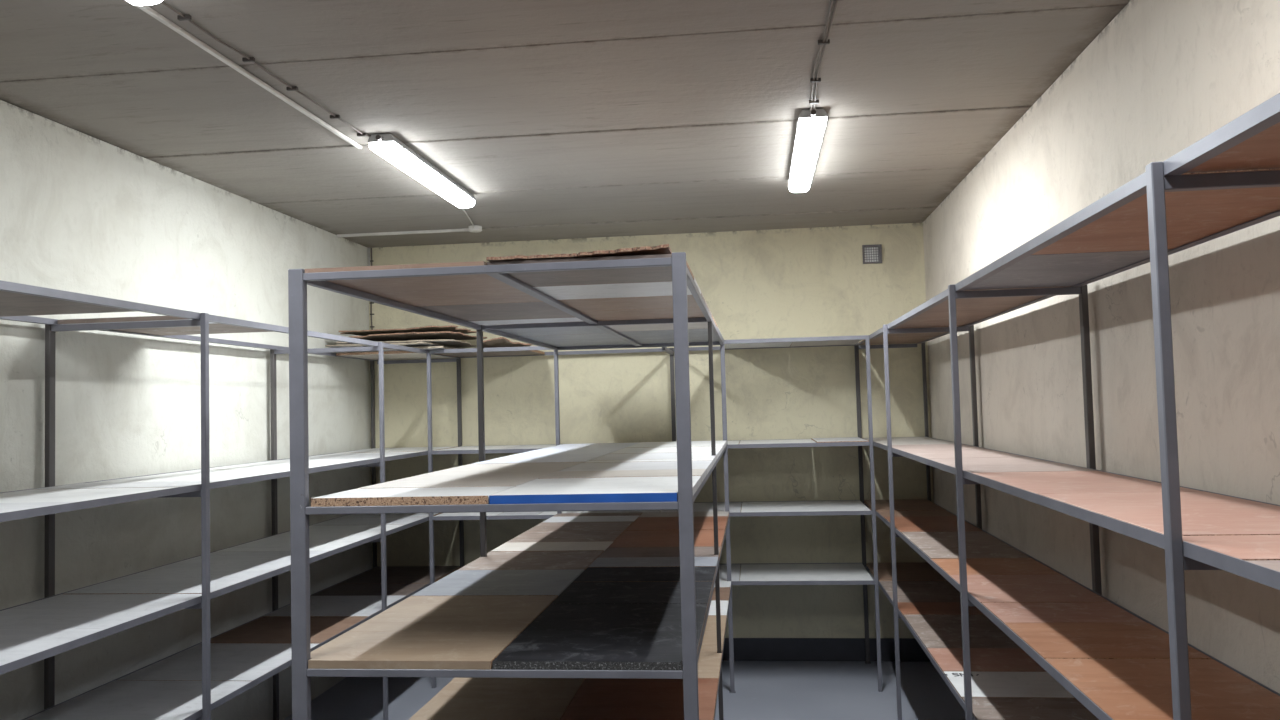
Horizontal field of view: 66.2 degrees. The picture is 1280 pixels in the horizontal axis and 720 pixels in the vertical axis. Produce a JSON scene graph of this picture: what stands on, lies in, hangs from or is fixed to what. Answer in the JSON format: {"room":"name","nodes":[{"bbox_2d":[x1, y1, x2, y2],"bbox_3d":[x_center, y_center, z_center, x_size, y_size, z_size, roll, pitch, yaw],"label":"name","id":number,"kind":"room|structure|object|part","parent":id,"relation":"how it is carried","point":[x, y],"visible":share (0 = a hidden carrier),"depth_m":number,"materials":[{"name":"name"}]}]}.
{"room":"storage room","nodes":[
{"label":"storage room","id":0,"kind":"room"},
{"bbox_2d":[0,100,371,719],"bbox_3d":[-2.618,0.416,1.641,0.200,2.897,11.090,-2,-3,7],"label":"wall","id":1,"kind":"structure","parent":0,"point":[82,213],"depth_m":4.42,"materials":[{"name":"paint"}]},
{"bbox_2d":[0,0,1129,247],"bbox_3d":[-0.643,-1.193,1.482,4.258,0.200,11.090,-2,-3,7],"label":"ceiling","id":2,"kind":"structure","parent":0,"point":[561,119],"depth_m":3.72,"materials":[{"name":"concrete"}]},
{"bbox_2d":[126,0,162,5],"bbox_3d":[-1.396,-1.014,2.000,0.122,0.071,1.280,-2,-3,7],"label":"ceiling lamp","id":3,"kind":"object","parent":2,"relation":"attached to","point":[133,2],"visible":1,"depth_m":2.61,"materials":[{"name":"white plastic"}]},
{"bbox_2d":[135,5,361,148],"bbox_3d":[-1.333,-0.975,3.503,0.018,0.013,1.680,-2,-3,7],"label":"duct","id":4,"kind":"object","parent":2,"relation":"attached to","point":[145,8],"visible":1,"depth_m":3.30,"materials":[{"name":"white plastic"}]},
{"bbox_2d":[160,1,370,136],"bbox_3d":[-1.268,-0.980,3.396,0.055,0.012,1.563,-2,-3,8],"label":"cable","id":5,"kind":"object","parent":2,"relation":"attached to","point":[180,17],"visible":1,"depth_m":3.23,"materials":[{"name":"grey plastic"}]},
{"bbox_2d":[337,228,468,236],"bbox_3d":[-1.553,-0.832,6.424,0.898,0.018,0.020,-2,-3,7],"label":"conduit","id":6,"kind":"object","parent":2,"relation":"attached to","point":[464,229],"visible":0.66,"depth_m":6.42,"materials":[{"name":"white plastic"}]},
{"bbox_2d":[368,133,475,207],"bbox_3d":[-1.027,-0.894,4.744,0.122,0.071,1.260,-2,-3,7],"label":"ceiling lamp","id":7,"kind":"object","parent":2,"relation":"attached to","point":[387,146],"visible":1,"depth_m":4.54,"materials":[{"name":"white plastic"}]},
{"bbox_2d":[461,208,474,226],"bbox_3d":[-1.038,-0.874,5.798,0.018,0.008,0.941,-1,-3,-2],"label":"cable","id":8,"kind":"object","parent":2,"relation":"attached to","point":[461,208],"visible":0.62,"depth_m":5.92,"materials":[{"name":"white plastic"}]},
{"bbox_2d":[468,225,481,232],"bbox_3d":[-1.059,-0.842,6.307,0.090,0.034,0.090,-2,-3,7],"label":"junction box","id":9,"kind":"object","parent":2,"relation":"attached to","point":[477,228],"visible":1,"depth_m":6.28,"materials":[{"name":"white plastic"}]},
{"bbox_3d":[-1.059,-0.829,6.306,0.090,0.008,0.090,-2,-3,7],"label":"lid","id":10,"kind":"part","parent":9,"relation":"part of","materials":[{"name":"white plastic"}]},
{"bbox_2d":[788,109,827,192],"bbox_3d":[0.768,-0.949,4.558,0.122,0.071,1.280,-2,-3,7],"label":"ceiling lamp","id":11,"kind":"object","parent":2,"relation":"attached to","point":[810,124],"visible":1,"depth_m":4.30,"materials":[{"name":"white plastic"}]},
{"bbox_2d":[809,0,837,110],"bbox_3d":[0.594,-1.041,3.103,0.050,0.012,1.706,-2,-3,6],"label":"cable","id":12,"kind":"object","parent":2,"relation":"attached to","point":[825,41],"visible":1,"depth_m":3.29,"materials":[{"name":"grey plastic"}]},
{"bbox_2d":[283,661,964,719],"bbox_3d":[-0.565,1.860,1.339,4.258,0.120,11.090,-2,-3,7],"label":"floor","id":13,"kind":"structure","parent":0,"point":[765,690],"depth_m":5.84,"materials":[{"name":"grey paint"}]},
{"bbox_2d":[0,280,429,719],"bbox_3d":[-1.873,0.904,4.046,0.658,2.110,4.313,-2,-3,7],"label":"shelving rack","id":14,"kind":"object","parent":13,"relation":"on","point":[189,683],"visible":0.97,"depth_m":3.82,"materials":[{"name":"grey metal"}]},
{"bbox_3d":[-2.228,0.897,3.703,0.032,2.110,0.046,-2,-3,7],"label":"post","id":15,"kind":"part","parent":14,"relation":"part of","materials":[{"name":"grey metal"}]},
{"bbox_3d":[-1.606,0.878,3.632,0.032,2.110,0.039,-2,-3,7],"label":"post","id":16,"kind":"part","parent":14,"relation":"part of","materials":[{"name":"grey metal"}]},
{"bbox_3d":[-2.026,0.973,5.442,0.032,2.110,0.046,-2,-3,7],"label":"post","id":17,"kind":"part","parent":14,"relation":"part of","materials":[{"name":"grey metal"}]},
{"bbox_3d":[-1.404,0.954,5.370,0.032,2.110,0.039,-2,-3,7],"label":"post","id":18,"kind":"part","parent":14,"relation":"part of","materials":[{"name":"grey metal"}]},
{"bbox_2d":[288,252,735,719],"bbox_3d":[-0.185,0.870,4.248,1.078,2.110,3.502,-2,-3,7],"label":"shelving rack","id":19,"kind":"object","parent":13,"relation":"on","point":[575,616],"visible":1,"depth_m":3.15,"materials":[{"name":"grey metal"}]},
{"bbox_3d":[-0.893,0.810,2.587,0.054,2.110,0.038,-2,-3,7],"label":"post","id":20,"kind":"part","parent":19,"relation":"part of","materials":[{"name":"grey metal"}]},
{"bbox_3d":[-0.690,0.887,4.337,0.036,2.110,0.036,-2,-3,7],"label":"post","id":21,"kind":"part","parent":19,"relation":"part of","materials":[{"name":"grey metal"}]},
{"bbox_2d":[486,253,579,261],"bbox_3d":[-0.250,-0.259,2.860,0.247,0.013,0.620,-2,-3,7],"label":"worn plywood","id":22,"kind":"object","parent":19,"relation":"on","point":[573,255],"visible":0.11,"depth_m":2.57,"materials":[{"name":"brown wood"}]},
{"bbox_3d":[-0.494,0.962,6.026,0.036,2.110,0.036,-2,-3,7],"label":"post","id":23,"kind":"part","parent":19,"relation":"part of","materials":[{"name":"grey metal"}]},
{"bbox_2d":[578,244,671,257],"bbox_3d":[-0.010,-0.271,2.832,0.243,0.022,0.618,-2,-3,7],"label":"worn plywood","id":24,"kind":"object","parent":19,"relation":"on","point":[660,249],"visible":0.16,"depth_m":2.55,"materials":[{"name":"brown wood"}]},
{"bbox_3d":[0.127,0.779,2.470,0.048,2.110,0.038,-2,-3,7],"label":"post","id":25,"kind":"part","parent":19,"relation":"part of","materials":[{"name":"grey metal"}]},
{"bbox_3d":[0.330,0.856,4.220,0.030,2.110,0.032,-2,-3,7],"label":"post","id":26,"kind":"part","parent":19,"relation":"part of","materials":[{"name":"grey metal"}]},
{"bbox_3d":[0.526,0.930,5.909,0.038,2.110,0.036,-2,-3,7],"label":"post","id":27,"kind":"part","parent":19,"relation":"part of","materials":[{"name":"grey metal"}]},
{"bbox_2d":[335,335,946,691],"bbox_3d":[-0.017,0.964,6.342,3.816,2.110,0.670,-2,-3,7],"label":"shelving rack","id":28,"kind":"object","parent":13,"relation":"on","point":[755,573],"visible":0.66,"depth_m":6.23,"materials":[{"name":"grey metal"}]},
{"bbox_3d":[-1.860,1.036,6.867,0.032,2.110,0.046,-2,-3,7],"label":"post","id":29,"kind":"part","parent":28,"relation":"part of","materials":[{"name":"grey metal"}]},
{"bbox_2d":[345,346,453,352],"bbox_3d":[-1.562,-0.056,6.504,0.747,0.019,0.745,-2,-3,7],"label":"sheet","id":30,"kind":"object","parent":28,"relation":"on","point":[425,347],"visible":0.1,"depth_m":6.16,"materials":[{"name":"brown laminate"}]},
{"bbox_2d":[325,342,464,348],"bbox_3d":[-1.587,-0.080,6.455,0.702,0.019,0.808,-2,-3,7],"label":"sheet","id":31,"kind":"object","parent":30,"relation":"on","point":[412,344],"visible":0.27,"depth_m":6.15,"materials":[{"name":"brown cardboard"}]},
{"bbox_2d":[336,339,476,347],"bbox_3d":[-1.538,-0.099,6.485,0.818,0.017,0.757,-2,-3,7],"label":"sheet","id":32,"kind":"object","parent":31,"relation":"on","point":[450,342],"visible":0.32,"depth_m":6.21,"materials":[{"name":"brown cardboard"}]},
{"bbox_2d":[350,331,486,341],"bbox_3d":[-1.513,-0.143,6.485,0.887,0.026,0.772,-2,-3,7],"label":"sheet","id":33,"kind":"object","parent":32,"relation":"on","point":[443,334],"visible":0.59,"depth_m":6.29,"materials":[{"name":"brown cardboard"}]},
{"bbox_2d":[338,325,476,335],"bbox_3d":[-1.524,-0.182,6.509,0.815,0.029,0.708,-2,-3,7],"label":"sheet","id":34,"kind":"object","parent":33,"relation":"on","point":[453,328],"visible":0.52,"depth_m":6.29,"materials":[{"name":"brown cardboard"}]},
{"bbox_3d":[-1.312,0.989,6.167,0.022,2.110,0.027,-2,-3,7],"label":"post","id":35,"kind":"part","parent":28,"relation":"part of","materials":[{"name":"grey metal"}]},
{"bbox_3d":[-1.238,1.017,6.795,0.038,2.110,0.034,-2,-3,7],"label":"post","id":36,"kind":"part","parent":28,"relation":"part of","materials":[{"name":"grey metal"}]},
{"bbox_2d":[483,337,532,347],"bbox_3d":[-0.891,-0.102,6.496,0.362,0.068,0.416,-1,-3,-13],"label":"board","id":37,"kind":"object","parent":28,"relation":"on","point":[495,342],"visible":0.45,"depth_m":6.33,"materials":[{"name":"brown cardboard"}]},
{"bbox_3d":[0.242,0.971,6.625,0.038,2.110,0.034,-2,-3,7],"label":"post","id":38,"kind":"part","parent":28,"relation":"part of","materials":[{"name":"grey metal"}]},
{"bbox_3d":[1.467,0.933,6.485,0.038,2.110,0.034,-2,-3,7],"label":"post","id":39,"kind":"part","parent":28,"relation":"part of","materials":[{"name":"grey metal"}]},
{"bbox_3d":[1.394,0.905,5.856,0.022,2.110,0.027,-2,-3,7],"label":"post","id":40,"kind":"part","parent":28,"relation":"part of","materials":[{"name":"grey metal"}]},
{"bbox_3d":[1.897,0.919,6.435,0.032,2.110,0.046,-2,-3,7],"label":"post","id":41,"kind":"part","parent":28,"relation":"part of","materials":[{"name":"grey metal"}]},
{"bbox_2d":[869,93,1279,719],"bbox_3d":[1.261,0.767,2.836,0.465,2.110,6.003,-2,-3,7],"label":"shelving rack","id":42,"kind":"object","parent":13,"relation":"on","point":[1010,635],"visible":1,"depth_m":2.57,"materials":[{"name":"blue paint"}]},
{"bbox_3d":[1.301,0.870,5.054,0.032,2.110,0.039,-2,-3,7],"label":"post","id":43,"kind":"part","parent":42,"relation":"part of","materials":[{"name":"grey metal"}]},
{"bbox_3d":[1.102,0.794,3.337,0.032,2.110,0.039,-2,-3,7],"label":"post","id":44,"kind":"part","parent":42,"relation":"part of","materials":[{"name":"grey metal"}]},
{"bbox_3d":[1.731,0.857,5.004,0.032,2.110,0.046,-2,-3,7],"label":"post","id":45,"kind":"part","parent":42,"relation":"part of","materials":[{"name":"grey metal"}]},
{"bbox_3d":[1.532,0.781,3.287,0.032,2.110,0.046,-2,-3,7],"label":"post","id":46,"kind":"part","parent":42,"relation":"part of","materials":[{"name":"grey metal"}]},
{"bbox_3d":[0.902,0.719,1.621,0.032,2.110,0.039,-2,-3,7],"label":"post","id":47,"kind":"part","parent":42,"relation":"part of","materials":[{"name":"grey metal"}]},
{"bbox_2d":[369,223,933,637],"bbox_3d":[0.024,0.591,6.813,3.858,2.897,0.200,-2,-3,7],"label":"wall","id":48,"kind":"structure","parent":0,"point":[795,282],"depth_m":6.64,"materials":[{"name":"paint"}]},
{"bbox_2d":[368,248,369,265],"bbox_3d":[-1.927,-0.652,6.985,0.015,0.295,0.016,-2,-3,7],"label":"tube","id":49,"kind":"object","parent":48,"relation":"attached to","point":[368,248],"visible":0.34,"depth_m":6.98,"materials":[{"name":"white plastic"}]},
{"bbox_2d":[370,248,373,329],"bbox_3d":[-1.906,-0.419,6.975,0.030,0.760,0.012,-2,-3,7],"label":"cable","id":50,"kind":"object","parent":48,"relation":"attached to","point":[371,260],"visible":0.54,"depth_m":6.97,"materials":[{"name":"grey plastic"}]},
{"bbox_2d":[722,638,930,661],"bbox_3d":[0.048,1.958,6.651,3.858,0.150,0.018,-2,-3,7],"label":"baseboard","id":51,"kind":"structure","parent":48,"relation":"attached to","point":[745,649],"depth_m":6.51,"materials":[{"name":"paint"}]},
{"bbox_2d":[862,244,881,263],"bbox_3d":[1.557,-0.710,6.582,0.125,0.125,0.024,-2,-3,7],"label":"air vent","id":52,"kind":"object","parent":48,"relation":"in","point":[872,254],"visible":1,"depth_m":6.58,"materials":[{"name":"grey metal"}]},
{"bbox_3d":[1.553,-0.706,6.590,0.095,0.101,0.007,-2,-3,7],"label":"plate","id":53,"kind":"part","parent":52,"relation":"part of","materials":[{"name":"grey metal"}]},
{"bbox_2d":[923,0,1279,693],"bbox_3d":[1.411,0.291,1.179,0.200,2.897,11.090,-2,-3,7],"label":"wall","id":54,"kind":"structure","parent":0,"point":[1162,76],"depth_m":3.00,"materials":[{"name":"paint"}]}
]}

